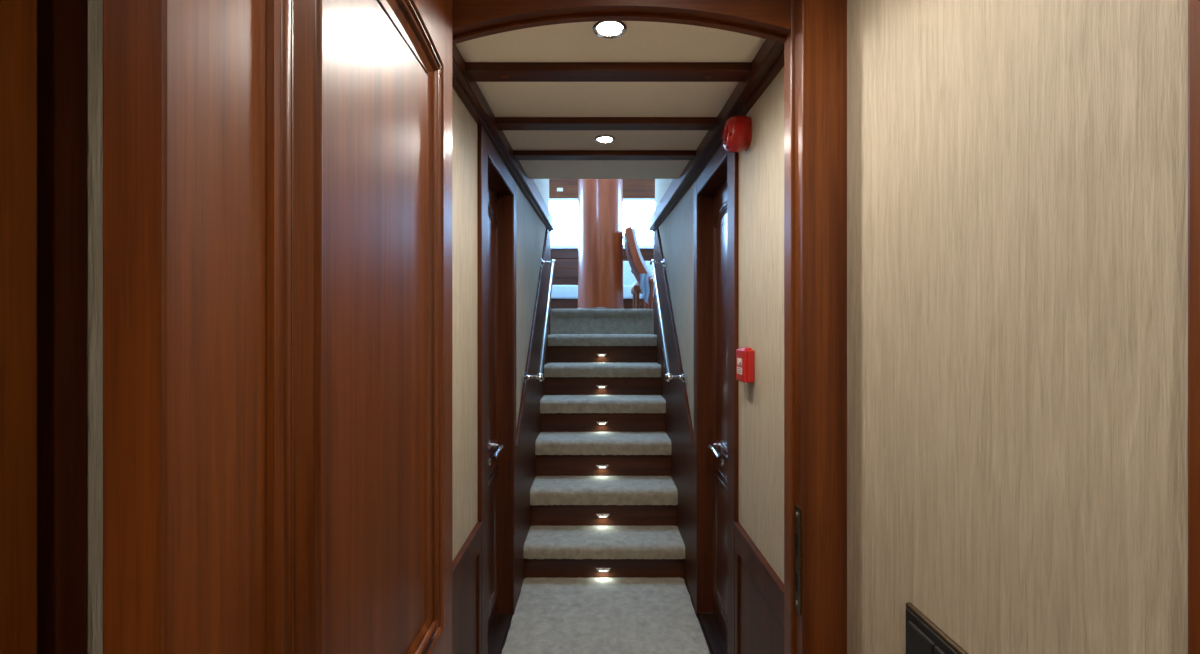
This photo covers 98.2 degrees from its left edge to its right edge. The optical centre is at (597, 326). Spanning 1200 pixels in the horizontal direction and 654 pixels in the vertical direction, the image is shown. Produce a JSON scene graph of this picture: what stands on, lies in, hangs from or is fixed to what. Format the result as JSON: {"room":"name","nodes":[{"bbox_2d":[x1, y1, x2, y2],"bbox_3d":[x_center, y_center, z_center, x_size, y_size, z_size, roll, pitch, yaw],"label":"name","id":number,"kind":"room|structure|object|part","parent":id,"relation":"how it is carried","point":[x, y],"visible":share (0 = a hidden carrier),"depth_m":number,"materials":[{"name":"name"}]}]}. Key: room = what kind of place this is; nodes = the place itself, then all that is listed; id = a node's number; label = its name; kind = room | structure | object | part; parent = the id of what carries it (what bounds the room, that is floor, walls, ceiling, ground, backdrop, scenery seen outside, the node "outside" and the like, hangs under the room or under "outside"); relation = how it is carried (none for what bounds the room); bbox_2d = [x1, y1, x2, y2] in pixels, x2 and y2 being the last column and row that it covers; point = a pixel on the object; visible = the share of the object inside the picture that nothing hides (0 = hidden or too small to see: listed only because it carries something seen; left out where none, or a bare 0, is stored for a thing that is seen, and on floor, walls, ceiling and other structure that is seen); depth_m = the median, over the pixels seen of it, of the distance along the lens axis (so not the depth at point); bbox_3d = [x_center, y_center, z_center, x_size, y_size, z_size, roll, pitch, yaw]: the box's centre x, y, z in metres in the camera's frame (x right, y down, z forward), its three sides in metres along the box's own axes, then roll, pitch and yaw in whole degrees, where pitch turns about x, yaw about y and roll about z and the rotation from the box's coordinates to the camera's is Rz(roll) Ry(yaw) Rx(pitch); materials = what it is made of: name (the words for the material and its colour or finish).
{"room":"ship interior","nodes":[
{"label":"ship interior","id":0,"kind":"room"},
{"bbox_2d":[87,0,548,653],"bbox_3d":[-0.468,0.065,1.520,0.120,2.670,5.640,0,0,0],"label":"wall","id":1,"kind":"structure","parent":0,"point":[530,230],"depth_m":1.50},
{"bbox_2d":[0,0,37,653],"bbox_3d":[-0.404,0.290,0.206,0.028,2.120,0.313,0,0,0],"label":"trim","id":2,"kind":"structure","parent":1,"relation":"attached to","point":[18,18],"depth_m":0.35,"materials":[{"name":"brown wood"}]},
{"bbox_2d":[38,0,86,653],"bbox_3d":[-0.412,0.290,0.388,0.012,2.120,0.052,0,0,0],"label":"trim","id":3,"kind":"structure","parent":1,"relation":"attached to","point":[62,24],"depth_m":0.39,"materials":[{"name":"brown wood"}]},
{"bbox_2d":[103,0,451,653],"bbox_3d":[-0.293,0.325,0.671,0.071,2.010,0.671,0,0,-1],"label":"door","id":4,"kind":"structure","parent":1,"relation":"in","point":[277,174],"depth_m":0.44,"materials":[{"name":"brown wood"}]},
{"bbox_3d":[-0.271,0.023,0.676,0.018,1.018,0.473,0,0,0],"label":"panel moulding","id":5,"kind":"part","parent":4,"relation":"part of","materials":[{"name":"brown wood"}]},
{"bbox_3d":[-0.279,0.023,0.676,0.007,0.895,0.376,0,0,0],"label":"panel","id":6,"kind":"part","parent":4,"relation":"part of","materials":[{"name":"brown wood"}]},
{"bbox_2d":[452,522,481,653],"bbox_3d":[-0.404,1.004,1.416,0.028,0.692,0.682,0,0,0],"label":"trim","id":7,"kind":"structure","parent":1,"relation":"attached to","point":[466,566],"depth_m":1.60,"materials":[{"name":"brown wood"}]},
{"bbox_2d":[488,184,503,637],"bbox_3d":[-0.457,0.360,2.148,0.107,1.952,0.568,0,0,0],"label":"door","id":8,"kind":"structure","parent":1,"relation":"in","point":[494,447],"depth_m":2.30,"materials":[{"name":"brown wood"}]},
{"bbox_3d":[-0.469,0.926,2.166,0.006,0.503,0.344,0,0,0],"label":"panel","id":9,"kind":"part","parent":8,"relation":"part of","materials":[{"name":"brown wood"}]},
{"bbox_3d":[-0.469,0.013,2.166,0.006,0.970,0.364,0,0,0],"label":"panel","id":10,"kind":"part","parent":8,"relation":"part of","materials":[{"name":"brown wood"}]},
{"bbox_3d":[-0.462,0.926,2.166,0.015,0.608,0.469,0,0,0],"label":"panel moulding","id":11,"kind":"part","parent":8,"relation":"part of","materials":[{"name":"brown wood"}]},
{"bbox_3d":[-0.462,0.013,2.166,0.015,1.075,0.469,0,0,0],"label":"panel moulding","id":12,"kind":"part","parent":8,"relation":"part of","materials":[{"name":"brown wood"}]},
{"bbox_3d":[-0.434,0.512,2.159,0.061,0.026,0.200,0,0,0],"label":"lever","id":13,"kind":"part","parent":8,"relation":"part of","materials":[{"name":"silver metal"}]},
{"bbox_2d":[478,125,515,653],"bbox_3d":[-0.461,0.330,2.138,0.134,2.040,0.754,0,0,0],"label":"trim","id":14,"kind":"structure","parent":1,"relation":"attached to","point":[492,170],"depth_m":2.43,"materials":[{"name":"brown wood"}]},
{"bbox_2d":[488,613,510,653],"bbox_3d":[-0.477,1.350,2.148,0.142,0.020,0.578,0,0,0],"label":"trim","id":15,"kind":"structure","parent":1,"relation":"attached to","point":[496,638],"depth_m":2.28,"materials":[{"name":"brown wood"}]},
{"bbox_2d":[452,44,553,231],"bbox_3d":[-0.392,-0.774,2.705,0.053,0.234,3.270,0,0,0],"label":"trim","id":16,"kind":"structure","parent":1,"relation":"attached to","point":[469,92],"depth_m":1.85,"materials":[{"name":"brown wood"}]},
{"bbox_2d":[516,228,549,603],"bbox_3d":[-0.404,0.282,3.425,0.029,2.136,1.820,0,0,0],"label":"trim","id":17,"kind":"structure","parent":1,"relation":"attached to","point":[528,424],"depth_m":2.96,"materials":[{"name":"brown wood"}]},
{"bbox_2d":[523,258,555,382],"bbox_3d":[-0.343,-0.087,3.195,0.108,0.777,0.872,0,0,0],"label":"handrail","id":18,"kind":"object","parent":1,"relation":"attached to","point":[539,376],"visible":1,"depth_m":3.07,"materials":[{"name":"silver metal"}]},
{"bbox_2d":[452,0,846,653],"bbox_3d":[0.034,0.285,1.034,0.888,2.130,0.081,0,0,0],"label":"door frame","id":19,"kind":"structure","parent":1,"relation":"attached to","point":[813,33],"depth_m":0.99,"materials":[{"name":"brown wood"}]},
{"bbox_3d":[0.390,0.453,1.014,0.004,0.205,0.029,0,0,0],"label":"strike plate","id":20,"kind":"part","parent":19,"relation":"part of","materials":[{"name":"gold metal"}]},
{"bbox_2d":[549,179,654,258],"bbox_3d":[0.000,-1.301,7.650,4.800,2.498,0.100,0,0,0],"label":"wall","id":21,"kind":"structure","parent":0,"point":[632,188],"depth_m":7.60,"materials":[{"name":"brown wood"}]},
{"bbox_2d":[549,198,577,245],"bbox_3d":[-1.010,-1.527,7.650,1.780,0.716,0.060,0,0,0],"label":"window","id":22,"kind":"structure","parent":21,"relation":"in","point":[550,199],"depth_m":7.62,"materials":[{"name":"white paint"}]},
{"bbox_2d":[550,249,653,284],"bbox_3d":[0.000,-0.646,7.595,4.700,0.981,0.030,0,0,0],"label":"trim","id":23,"kind":"structure","parent":21,"relation":"attached to","point":[565,270],"depth_m":7.58,"materials":[{"name":"brown wood"}]},
{"bbox_2d":[550,246,653,248],"bbox_3d":[0.000,-1.159,7.575,4.700,0.040,0.090,0,0,0],"label":"trim","id":24,"kind":"structure","parent":21,"relation":"attached to","point":[551,247],"depth_m":7.53,"materials":[{"name":"white paint"}]},
{"bbox_2d":[623,198,654,245],"bbox_3d":[1.010,-1.527,7.650,1.780,0.716,0.060,0,0,0],"label":"window","id":25,"kind":"structure","parent":21,"relation":"in","point":[624,199],"depth_m":7.62,"materials":[{"name":"white paint"}]},
{"bbox_2d":[550,309,653,314],"bbox_3d":[0.000,-0.124,5.225,4.800,0.044,4.950,0,0,0],"label":"floor","id":26,"kind":"structure","parent":0,"point":[550,309],"depth_m":4.33,"materials":[{"name":"carpet"}]},
{"bbox_2d":[550,285,577,308],"bbox_3d":[-1.025,-0.349,7.180,1.550,0.406,0.760,0,0,0],"label":"settee","id":27,"kind":"object","parent":26,"relation":"on","point":[562,296],"visible":0.11,"depth_m":6.81,"materials":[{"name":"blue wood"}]},
{"bbox_2d":[551,285,577,298],"bbox_3d":[-1.025,-0.462,7.150,1.550,0.180,0.700,0,0,0],"label":"seat cushion","id":28,"kind":"object","parent":27,"relation":"on","point":[558,291],"depth_m":6.80,"materials":[{"name":"white fabric"}]},
{"bbox_2d":[577,179,623,308],"bbox_3d":[0.025,-1.326,5.000,0.472,2.360,0.472,0,0,0],"label":"column","id":29,"kind":"structure","parent":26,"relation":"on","point":[600,201],"depth_m":4.81,"materials":[{"name":"brown wood"}]},
{"bbox_2d":[623,226,653,308],"bbox_3d":[0.562,-0.533,4.980,0.626,0.775,0.480,0,0,0],"label":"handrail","id":30,"kind":"object","parent":26,"relation":"on","point":[638,266],"visible":0.39,"depth_m":4.76,"materials":[{"name":"wood"}]},
{"bbox_3d":[0.375,-0.643,4.980,0.251,0.556,0.480,0,0,0],"label":"backrest","id":31,"kind":"part","parent":30,"relation":"part of","materials":[{"name":"brown wood"}]},
{"bbox_2d":[640,273,649,304],"bbox_3d":[0.420,-0.342,4.696,0.091,0.280,0.045,0,0,0],"label":"throw","id":32,"kind":"object","parent":30,"relation":"hanging from","point":[644,283],"visible":1,"depth_m":4.69,"materials":[{"name":"blue fabric"}]},
{"bbox_3d":[0.485,-0.269,4.770,0.046,0.246,0.046,0,0,0],"label":"leg","id":33,"kind":"part","parent":30,"relation":"part of","materials":[{"name":"brown wood"}]},
{"bbox_2d":[623,261,653,308],"bbox_3d":[1.040,-0.539,7.180,1.520,0.786,0.760,0,0,0],"label":"settee","id":34,"kind":"object","parent":26,"relation":"on","point":[629,278],"visible":0.02,"depth_m":7.28,"materials":[{"name":"blue fabric"}]},
{"bbox_2d":[623,261,651,284],"bbox_3d":[1.040,-0.742,7.390,1.520,0.380,0.220,0,0,0],"label":"cushion","id":35,"kind":"object","parent":34,"relation":"on","point":[629,278],"depth_m":7.28,"materials":[{"name":"white fabric"}]},
{"bbox_2d":[623,285,653,298],"bbox_3d":[1.040,-0.462,7.150,1.520,0.180,0.700,0,0,0],"label":"seat cushion","id":36,"kind":"object","parent":34,"relation":"on","point":[627,294],"depth_m":6.80,"materials":[{"name":"white fabric"}]},
{"bbox_2d":[631,274,653,308],"bbox_3d":[0.606,-0.542,5.750,0.452,0.792,0.480,0,0,0],"label":"lounge chair","id":37,"kind":"object","parent":26,"relation":"on","point":[635,290],"visible":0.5,"depth_m":5.53,"materials":[{"name":"wood"}]},
{"bbox_3d":[0.420,-0.269,5.960,0.046,0.246,0.046,0,0,0],"label":"leg","id":38,"kind":"part","parent":37,"relation":"part of","materials":[{"name":"brown wood"}]},
{"bbox_3d":[0.465,-0.412,5.750,0.170,0.060,0.480,0,0,0],"label":"seat frame","id":39,"kind":"part","parent":37,"relation":"part of","materials":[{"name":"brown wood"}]},
{"bbox_3d":[0.420,-0.269,5.540,0.046,0.246,0.046,0,0,0],"label":"leg","id":40,"kind":"part","parent":37,"relation":"part of","materials":[{"name":"brown wood"}]},
{"bbox_2d":[500,579,711,653],"bbox_3d":[0.040,1.382,0.780,1.320,0.056,4.160,0,0,0],"label":"floor","id":41,"kind":"structure","parent":0,"point":[697,616],"depth_m":2.33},
{"bbox_2d":[523,310,684,578],"bbox_3d":[0.034,0.598,3.729,0.878,1.504,1.942,0,0,0],"label":"staircase","id":42,"kind":"structure","parent":41,"relation":"on","point":[640,536],"depth_m":3.31,"materials":[{"name":"carpet"}]},
{"bbox_2d":[596,513,608,517],"bbox_3d":[0.028,1.103,3.042,0.084,0.028,0.019,0,0,0],"label":"step light","id":43,"kind":"object","parent":42,"relation":"attached to","point":[602,515],"visible":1,"depth_m":3.04,"materials":[{"name":"silver metal"}]},
{"bbox_2d":[596,464,608,467],"bbox_3d":[0.028,0.886,3.304,0.084,0.028,0.019,0,0,0],"label":"step light","id":44,"kind":"object","parent":42,"relation":"attached to","point":[602,465],"visible":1,"depth_m":3.30,"materials":[{"name":"silver metal"}]},
{"bbox_2d":[597,421,607,424],"bbox_3d":[0.028,0.658,3.566,0.084,0.028,0.019,0,0,0],"label":"step light","id":45,"kind":"object","parent":42,"relation":"attached to","point":[601,422],"visible":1,"depth_m":3.56,"materials":[{"name":"silver metal"}]},
{"bbox_2d":[596,567,610,571],"bbox_3d":[0.028,1.298,2.780,0.084,0.028,0.019,0,0,0],"label":"step light","id":46,"kind":"object","parent":42,"relation":"attached to","point":[602,569],"visible":1,"depth_m":2.78,"materials":[{"name":"silver metal"}]},
{"bbox_2d":[502,577,709,653],"bbox_3d":[0.032,1.347,0.792,0.862,0.013,3.985,0,0,0],"label":"carpet","id":47,"kind":"object","parent":41,"relation":"on","point":[560,615],"visible":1,"depth_m":2.39,"materials":[{"name":"grey carpet"}]},
{"bbox_2d":[456,21,765,178],"bbox_3d":[0.034,-0.782,1.897,0.924,0.140,1.695,0,0,0],"label":"ceiling","id":48,"kind":"structure","parent":0,"point":[642,41],"depth_m":1.62,"materials":[{"name":"paint"}]},
{"bbox_2d":[513,150,695,159],"bbox_3d":[0.029,-0.755,2.274,0.804,0.036,0.068,0,0,0],"label":"ceiling beam","id":49,"kind":"structure","parent":48,"relation":"attached to","point":[518,154],"depth_m":2.24,"materials":[{"name":"brown wood"}]},
{"bbox_2d":[594,134,615,142],"bbox_3d":[0.028,-0.751,2.075,0.086,0.015,0.086,0,0,0],"label":"recessed light","id":50,"kind":"object","parent":48,"relation":"in","point":[605,138],"visible":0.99,"depth_m":2.06,"materials":[{"name":"silver metal"}]},
{"bbox_2d":[495,117,716,129],"bbox_3d":[0.029,-0.739,1.881,0.804,0.036,0.069,0,0,0],"label":"ceiling beam","id":51,"kind":"structure","parent":48,"relation":"attached to","point":[502,123],"depth_m":1.85,"materials":[{"name":"brown wood"}]},
{"bbox_2d":[465,62,750,81],"bbox_3d":[0.029,-0.722,1.465,0.804,0.036,0.070,0,0,0],"label":"ceiling beam","id":52,"kind":"structure","parent":48,"relation":"attached to","point":[476,71],"depth_m":1.43,"materials":[{"name":"brown wood"}]},
{"bbox_2d":[592,21,627,37],"bbox_3d":[0.028,-0.717,1.245,0.086,0.015,0.086,0,0,0],"label":"recessed light","id":53,"kind":"object","parent":48,"relation":"in","point":[604,29],"visible":0.84,"depth_m":1.24,"materials":[{"name":"silver metal"}]},
{"bbox_2d":[655,0,1187,653],"bbox_3d":[0.536,0.065,1.520,0.120,2.670,5.640,0,0,0],"label":"wall","id":54,"kind":"structure","parent":0,"point":[1017,170],"depth_m":0.62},
{"bbox_2d":[650,258,685,382],"bbox_3d":[0.411,-0.087,3.195,0.108,0.777,0.872,0,0,0],"label":"handrail","id":55,"kind":"object","parent":54,"relation":"attached to","point":[669,377],"visible":1,"depth_m":3.07,"materials":[{"name":"silver metal"}]},
{"bbox_2d":[654,228,693,604],"bbox_3d":[0.471,0.282,3.425,0.029,2.136,1.820,0,0,0],"label":"trim","id":56,"kind":"structure","parent":54,"relation":"attached to","point":[679,428],"depth_m":3.00,"materials":[{"name":"brown wood"}]},
{"bbox_2d":[699,613,726,653],"bbox_3d":[0.545,1.350,2.148,0.142,0.020,0.578,0,0,0],"label":"trim","id":57,"kind":"structure","parent":54,"relation":"attached to","point":[717,644],"depth_m":2.27,"materials":[{"name":"brown wood"}]},
{"bbox_2d":[694,142,738,653],"bbox_3d":[0.529,0.330,2.138,0.134,2.040,0.754,0,0,0],"label":"trim","id":58,"kind":"structure","parent":54,"relation":"attached to","point":[723,166],"depth_m":2.43,"materials":[{"name":"brown wood"}]},
{"bbox_2d":[649,39,783,231],"bbox_3d":[0.454,-0.774,2.705,0.064,0.234,3.270,0,0,0],"label":"trim","id":59,"kind":"structure","parent":54,"relation":"attached to","point":[768,62],"depth_m":1.70,"materials":[{"name":"brown wood"}]},
{"bbox_2d":[708,180,726,645],"bbox_3d":[0.525,0.360,2.148,0.107,1.952,0.568,0,0,0],"label":"door","id":60,"kind":"structure","parent":54,"relation":"in","point":[718,447],"depth_m":2.27,"materials":[{"name":"brown wood"}]},
{"bbox_3d":[0.502,0.512,2.159,0.061,0.026,0.200,0,0,0],"label":"lever","id":61,"kind":"part","parent":60,"relation":"part of","materials":[{"name":"silver metal"}]},
{"bbox_3d":[0.530,0.926,2.166,0.015,0.608,0.469,0,0,0],"label":"panel moulding","id":62,"kind":"part","parent":60,"relation":"part of","materials":[{"name":"brown wood"}]},
{"bbox_3d":[0.530,0.013,2.166,0.015,1.075,0.469,0,0,0],"label":"panel moulding","id":63,"kind":"part","parent":60,"relation":"part of","materials":[{"name":"brown wood"}]},
{"bbox_3d":[0.537,0.926,2.166,0.006,0.503,0.344,0,0,0],"label":"panel","id":64,"kind":"part","parent":60,"relation":"part of","materials":[{"name":"brown wood"}]},
{"bbox_3d":[0.537,0.013,2.166,0.006,0.970,0.364,0,0,0],"label":"panel","id":65,"kind":"part","parent":60,"relation":"part of","materials":[{"name":"brown wood"}]},
{"bbox_2d":[722,115,751,151],"bbox_3d":[0.439,-0.614,1.655,0.074,0.106,0.106,0,0,0],"label":"fire alarm","id":66,"kind":"object","parent":54,"relation":"attached to","point":[737,130],"visible":1,"depth_m":1.61,"materials":[{"name":"red plastic"}]},
{"bbox_2d":[722,123,727,144],"bbox_3d":[0.405,-0.614,1.655,0.004,0.064,0.064,0,0,0],"label":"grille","id":67,"kind":"object","parent":66,"relation":"attached to","point":[725,129],"depth_m":1.65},
{"bbox_2d":[736,347,754,382],"bbox_3d":[0.458,0.117,1.622,0.036,0.106,0.091,0,0,0],"label":"fire alarm call point","id":68,"kind":"object","parent":54,"relation":"attached to","point":[745,356],"visible":1,"depth_m":1.58,"materials":[{"name":"red plastic"}]},
{"bbox_3d":[0.442,0.122,1.622,0.002,0.048,0.052,0,0,0],"label":"label plate","id":69,"kind":"part","parent":68,"relation":"part of","materials":[{"name":"white plastic"}]},
{"bbox_3d":[0.448,0.120,1.622,0.011,0.101,0.091,0,0,0],"label":"plate","id":70,"kind":"part","parent":68,"relation":"part of","materials":[{"name":"red plastic"}]},
{"bbox_2d":[734,522,783,653],"bbox_3d":[0.472,1.004,1.416,0.028,0.692,0.682,0,0,0],"label":"trim","id":71,"kind":"structure","parent":54,"relation":"attached to","point":[759,591],"depth_m":1.54,"materials":[{"name":"brown wood"}]},
{"bbox_2d":[906,602,967,653],"bbox_3d":[0.468,0.461,0.714,0.016,0.085,0.157,0,0,0],"label":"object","id":72,"kind":"object","parent":54,"relation":"attached to","point":[923,636],"visible":1,"depth_m":0.74,"materials":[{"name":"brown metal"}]},
{"bbox_2d":[1188,0,1199,653],"bbox_3d":[0.478,0.290,0.233,0.016,2.120,0.366,0,0,0],"label":"trim","id":73,"kind":"structure","parent":54,"relation":"attached to","point":[1193,5],"depth_m":0.41,"materials":[{"name":"brown wood"}]}
]}

